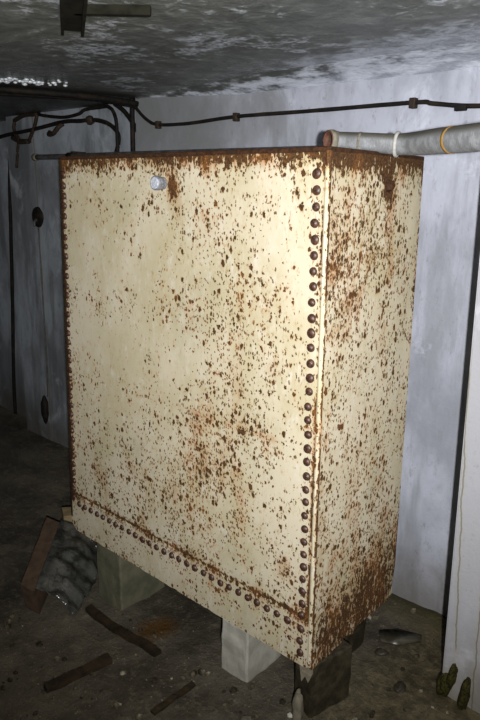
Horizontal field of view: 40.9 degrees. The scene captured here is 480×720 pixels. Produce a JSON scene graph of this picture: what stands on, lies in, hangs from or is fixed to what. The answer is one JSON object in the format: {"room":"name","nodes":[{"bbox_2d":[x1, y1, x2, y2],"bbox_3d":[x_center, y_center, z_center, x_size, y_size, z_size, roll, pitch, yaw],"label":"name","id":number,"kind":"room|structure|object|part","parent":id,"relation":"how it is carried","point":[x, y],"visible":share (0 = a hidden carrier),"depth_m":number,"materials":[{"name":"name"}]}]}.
{"room":"mechanical room","nodes":[
{"label":"mechanical room","id":0,"kind":"room"},
{"bbox_2d":[0,121,25,416],"bbox_3d":[-1.856,-0.670,5.003,1.440,2.300,0.280,14,19,40],"label":"wall","id":1,"kind":"structure","parent":0,"point":[6,395],"depth_m":4.74,"materials":[{"name":"grey concrete"}]},
{"bbox_2d":[6,104,136,447],"bbox_3d":[-0.850,-0.403,4.050,1.380,2.300,0.410,14,19,40],"label":"wall","id":2,"kind":"structure","parent":0,"point":[33,184],"depth_m":4.10,"materials":[{"name":"grey concrete"}]},
{"bbox_2d":[11,113,38,167],"bbox_3d":[-1.312,-1.340,3.940,0.323,0.316,0.035,15,20,42],"label":"wall bracket","id":3,"kind":"object","parent":2,"relation":"attached to","point":[16,138],"visible":0.98,"depth_m":3.93,"materials":[{"name":"brown metal"}]},
{"bbox_3d":[-1.384,-1.418,3.991,0.082,0.131,0.023,14,19,40],"label":"arm","id":4,"kind":"part","parent":3,"relation":"part of"},
{"bbox_3d":[-1.239,-1.388,3.858,0.127,0.158,0.022,14,19,40],"label":"arm","id":5,"kind":"part","parent":3,"relation":"part of"},
{"bbox_2d":[32,207,43,226],"bbox_3d":[-1.274,-0.890,4.013,0.133,0.132,0.052,14,19,40],"label":"outlet","id":6,"kind":"object","parent":2,"relation":"attached to","point":[37,214],"visible":1,"depth_m":4.00,"materials":[{"name":"black plastic"}]},
{"bbox_2d":[38,227,48,423],"bbox_3d":[-1.293,-0.195,4.175,0.052,1.302,0.057,14,19,40],"label":"hanging wire","id":7,"kind":"object","parent":6,"relation":"hanging from","point":[44,403],"visible":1,"depth_m":4.27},
{"bbox_2d":[46,123,64,136],"bbox_3d":[-1.074,-1.327,3.715,0.163,0.080,0.058,14,19,40],"label":"wall hook","id":8,"kind":"object","parent":2,"relation":"attached to","point":[56,129],"visible":1,"depth_m":3.67,"materials":[{"name":"brown metal"}]},
{"bbox_2d":[0,115,120,151],"bbox_3d":[-1.151,-1.218,3.823,1.411,0.384,0.050,14,19,40],"label":"cable","id":9,"kind":"object","parent":2,"relation":"attached to","point":[89,119],"visible":0.77,"depth_m":3.60,"materials":[{"name":"black rubber"}]},
{"bbox_2d":[0,405,479,719],"bbox_3d":[-1.340,1.032,2.371,6.010,0.118,3.700,14,19,40],"label":"floor","id":10,"kind":"structure","parent":0,"point":[34,468],"depth_m":2.35,"materials":[{"name":"grey concrete"}]},
{"bbox_2d":[21,517,59,614],"bbox_3d":[-0.855,0.896,2.825,0.092,0.196,0.523,0,15,-3],"label":"plank","id":11,"kind":"object","parent":10,"relation":"on","point":[34,599],"visible":0.66,"depth_m":2.70,"materials":[{"name":"brown wood"}]},
{"bbox_2d":[35,520,97,615],"bbox_3d":[-0.739,0.889,2.790,0.237,0.179,0.447,2,15,5],"label":"plastic sheet","id":12,"kind":"object","parent":10,"relation":"on","point":[69,572],"visible":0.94,"depth_m":2.75,"materials":[{"name":"grey plastic"}]},
{"bbox_2d":[43,653,112,692],"bbox_3d":[-0.563,1.095,2.250,0.236,0.041,0.042,-9,18,-34],"label":"batten","id":13,"kind":"object","parent":10,"relation":"on","point":[105,660],"visible":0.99,"depth_m":2.24,"materials":[{"name":"brown wood"}]},
{"bbox_2d":[62,507,96,542],"bbox_3d":[-0.675,0.803,3.133,0.376,0.178,0.094,-1,15,-8],"label":"plank","id":14,"kind":"object","parent":10,"relation":"on","point":[66,511],"visible":0.05,"depth_m":3.07,"materials":[{"name":"beige wood"}]},
{"bbox_2d":[85,604,160,656],"bbox_3d":[-0.458,1.043,2.485,0.440,0.058,0.036,14,20,41],"label":"stick","id":15,"kind":"object","parent":10,"relation":"on","point":[146,645],"visible":1,"depth_m":2.47,"materials":[{"name":"brown wood"}]},
{"bbox_2d":[97,542,164,609],"bbox_3d":[-0.461,0.882,2.740,0.164,0.313,0.242,14,19,40],"label":"concrete block","id":16,"kind":"object","parent":10,"relation":"on","point":[122,584],"visible":0.43,"depth_m":2.65,"materials":[{"name":"grey concrete"}]},
{"bbox_2d":[150,681,195,715],"bbox_3d":[-0.216,1.103,2.101,0.024,0.019,0.175,14,20,42],"label":"stick","id":17,"kind":"object","parent":10,"relation":"on","point":[160,707],"visible":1,"depth_m":2.09,"materials":[{"name":"brown wood"}]},
{"bbox_2d":[0,602,448,719],"bbox_3d":[-0.257,1.017,2.509,2.559,0.122,1.355,14,19,40],"label":"debris","id":18,"kind":"object","parent":10,"relation":"on","point":[233,690],"depth_m":2.20,"materials":[{"name":"grey stone"}]},
{"bbox_2d":[240,715,251,719],"bbox_3d":[0.016,1.124,1.998,0.037,0.025,0.049,6,15,19],"label":"stone","id":19,"kind":"object","parent":10,"relation":"on","point":[246,717],"visible":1,"depth_m":2.00,"materials":[{"name":"grey stone"}]},
{"bbox_2d":[221,619,280,681],"bbox_3d":[0.042,0.981,2.250,0.125,0.238,0.195,14,19,40],"label":"concrete block","id":20,"kind":"object","parent":10,"relation":"on","point":[244,656],"visible":0.48,"depth_m":2.18,"materials":[{"name":"grey concrete"}]},
{"bbox_2d":[58,146,423,681],"bbox_3d":[-0.082,0.084,2.335,1.250,1.570,0.535,14,19,40],"label":"tank","id":21,"kind":"object","parent":20,"relation":"on","point":[238,323],"visible":1,"depth_m":1.99,"materials":[{"name":"beige metal"}]},
{"bbox_3d":[-0.249,0.750,2.333,1.239,0.160,0.010,14,19,40],"label":"skirt plate","id":22,"kind":"part","parent":21,"relation":"part of","materials":[{"name":"beige paint"}]},
{"bbox_3d":[-0.234,0.023,2.145,1.234,1.342,0.011,14,19,40],"label":"plate","id":23,"kind":"part","parent":21,"relation":"part of","materials":[{"name":"beige paint"}]},
{"bbox_3d":[0.383,0.170,1.952,0.030,1.507,0.498,14,19,40],"label":"plate","id":24,"kind":"part","parent":21,"relation":"part of","materials":[{"name":"beige paint"}]},
{"bbox_2d":[292,688,303,719],"bbox_3d":[0.178,1.082,2.001,0.036,0.138,0.037,8,16,25],"label":"lump","id":25,"kind":"object","parent":10,"relation":"on","point":[297,704],"visible":1,"depth_m":1.99,"materials":[{"name":"beige stone"}]},
{"bbox_2d":[295,639,351,717],"bbox_3d":[0.267,1.033,2.083,0.175,0.240,0.089,-9,17,-33],"label":"concrete block","id":26,"kind":"object","parent":10,"relation":"on","point":[328,685],"visible":0.64,"depth_m":2.04,"materials":[{"name":"grey concrete"}]},
{"bbox_2d":[343,619,365,652],"bbox_3d":[0.368,0.962,2.360,0.147,0.242,0.136,14,19,40],"label":"concrete block","id":27,"kind":"object","parent":10,"relation":"on","point":[356,639],"visible":0.09,"depth_m":2.33,"materials":[{"name":"grey concrete"}]},
{"bbox_2d":[375,648,388,656],"bbox_3d":[0.509,1.052,2.315,0.052,0.025,0.033,4,15,12],"label":"stone","id":28,"kind":"object","parent":10,"relation":"on","point":[381,652],"visible":1,"depth_m":2.31,"materials":[{"name":"grey stone"}]},
{"bbox_2d":[393,681,405,693],"bbox_3d":[0.535,1.092,2.148,0.040,0.026,0.053,11,17,33],"label":"stone","id":29,"kind":"object","parent":10,"relation":"on","point":[399,687],"visible":1,"depth_m":2.14,"materials":[{"name":"grey stone"}]},
{"bbox_2d":[379,629,421,645],"bbox_3d":[0.594,1.023,2.370,0.158,0.020,0.080,1,15,1],"label":"shard","id":30,"kind":"object","parent":10,"relation":"on","point":[395,637],"depth_m":2.37,"materials":[{"name":"grey glass"}]},
{"bbox_2d":[442,259,479,713],"bbox_3d":[1.305,0.277,1.594,1.448,2.300,0.355,14,19,40],"label":"wall pier","id":31,"kind":"object","parent":10,"relation":"on","point":[462,640],"visible":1,"depth_m":1.99,"materials":[{"name":"concrete"}]},
{"bbox_2d":[436,673,449,696],"bbox_3d":[0.672,1.071,2.124,0.048,0.110,0.048,14,19,40],"label":"clump","id":32,"kind":"object","parent":31,"relation":"attached to","point":[442,688],"visible":0.85,"depth_m":2.11,"materials":[{"name":"green plant"}]},
{"bbox_2d":[446,663,457,689],"bbox_3d":[0.690,1.029,2.094,0.031,0.104,0.047,14,19,40],"label":"clump","id":33,"kind":"object","parent":31,"relation":"attached to","point":[452,675],"visible":1,"depth_m":2.08,"materials":[{"name":"green plant"}]},
{"bbox_2d":[457,677,470,709],"bbox_3d":[0.721,1.088,2.076,0.037,0.168,0.043,3,15,7],"label":"clump","id":34,"kind":"object","parent":31,"relation":"attached to","point":[464,695],"visible":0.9,"depth_m":2.06,"materials":[{"name":"green plant"}]},
{"bbox_2d":[0,0,479,120],"bbox_3d":[-1.270,-1.038,1.836,6.250,0.170,3.950,14,19,40],"label":"ceiling","id":35,"kind":"structure","parent":0,"point":[183,43],"depth_m":1.89,"materials":[{"name":"concrete"}]},
{"bbox_2d":[8,159,16,413],"bbox_3d":[-1.578,-0.554,4.561,0.352,2.110,0.027,14,19,40],"label":"cable","id":36,"kind":"object","parent":35,"relation":"hanging from","point":[9,187],"visible":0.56,"depth_m":4.62,"materials":[{"name":"black rubber"}]},
{"bbox_2d":[0,77,67,86],"bbox_3d":[-0.896,-1.168,2.704,0.338,0.018,0.166,-2,15,-11],"label":"crust","id":37,"kind":"object","parent":35,"relation":"attached to","point":[8,80],"visible":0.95,"depth_m":2.70,"materials":[{"name":"white"}]},
{"bbox_2d":[0,92,130,105],"bbox_3d":[-1.603,-1.164,2.727,2.409,0.037,0.199,-4,15,-17],"label":"cable","id":38,"kind":"object","parent":35,"relation":"attached to","point":[0,92],"visible":0.1,"depth_m":2.91,"materials":[{"name":"black rubber"}]},
{"bbox_2d":[0,93,133,107],"bbox_3d":[-1.655,-1.175,2.759,2.458,0.042,0.098,-4,15,-19],"label":"cable","id":39,"kind":"object","parent":35,"relation":"attached to","point":[1,94],"visible":0.37,"depth_m":2.99,"materials":[{"name":"black rubber"}]},
{"bbox_2d":[0,86,138,106],"bbox_3d":[-1.571,-1.148,2.678,2.325,0.034,0.305,-3,15,-15],"label":"cable","id":40,"kind":"object","parent":35,"relation":"attached to","point":[4,89],"visible":1,"depth_m":2.88,"materials":[{"name":"black rubber"}]},
{"bbox_2d":[37,105,118,151],"bbox_3d":[-0.908,-1.211,3.599,0.791,0.388,0.038,15,20,42],"label":"cable","id":41,"kind":"object","parent":35,"relation":"hanging from","point":[109,107],"visible":0.89,"depth_m":3.44,"materials":[{"name":"black rubber"}]},
{"bbox_2d":[59,0,150,36],"bbox_3d":[-0.307,-0.827,1.495,0.216,0.036,0.550,-3,15,-14],"label":"bracket","id":42,"kind":"object","parent":35,"relation":"attached to","point":[73,13],"visible":1,"depth_m":1.56,"materials":[{"name":"metal"}]},
{"bbox_3d":[-0.312,-0.852,1.569,0.190,0.024,0.020,1,15,0],"label":"cross arm","id":43,"kind":"part","parent":42,"relation":"part of","materials":[{"name":"metal"}]},
{"bbox_2d":[113,104,135,131],"bbox_3d":[-0.565,-1.152,3.304,0.241,0.337,0.025,14,19,40],"label":"cable","id":44,"kind":"object","parent":35,"relation":"hanging from","point":[124,111],"visible":0.36,"depth_m":3.29,"materials":[{"name":"black rubber"}]},
{"bbox_2d":[130,108,135,150],"bbox_3d":[-0.552,-0.278,3.481,0.029,2.105,0.044,14,19,40],"label":"cable","id":45,"kind":"object","parent":35,"relation":"hanging from","point":[132,110],"visible":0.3,"depth_m":3.23,"materials":[{"name":"black rubber"}]},
{"bbox_2d":[135,67,479,617],"bbox_3d":[0.913,0.040,2.476,3.430,2.300,0.490,14,19,40],"label":"wall","id":46,"kind":"structure","parent":0,"point":[448,254],"depth_m":2.36,"materials":[{"name":"concrete"}]},
{"bbox_2d":[31,145,322,160],"bbox_3d":[-0.289,-0.968,3.015,2.481,0.059,0.107,14,20,41],"label":"conduit","id":47,"kind":"object","parent":46,"relation":"attached to","point":[35,157],"visible":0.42,"depth_m":3.20,"materials":[{"name":"brown metal"}]},
{"bbox_2d":[129,97,479,128],"bbox_3d":[0.189,-1.020,2.532,1.946,0.172,0.027,14,19,40],"label":"cable","id":48,"kind":"object","parent":46,"relation":"attached to","point":[413,103],"visible":0.98,"depth_m":2.42,"materials":[{"name":"black rubber"}]},
{"bbox_2d":[135,42,479,98],"bbox_3d":[0.659,-0.936,1.991,3.300,0.040,0.211,14,19,40],"label":"ceiling","id":49,"kind":"structure","parent":46,"relation":"attached to","point":[461,56],"depth_m":2.26,"materials":[{"name":"grey concrete"}]},
{"bbox_3d":[0.739,0.724,-0.162,0.150,2.300,3.120,14,19,40],"label":"wall","id":50,"kind":"structure","parent":0,"visible":0},
{"bbox_2d":[323,122,479,157],"bbox_3d":[0.702,-0.386,0.952,0.190,0.097,2.022,-5,16,-22],"label":"pipe","id":51,"kind":"object","parent":50,"relation":"attached to","point":[465,138],"visible":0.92,"depth_m":1.65,"materials":[{"name":"metal"}]}
]}

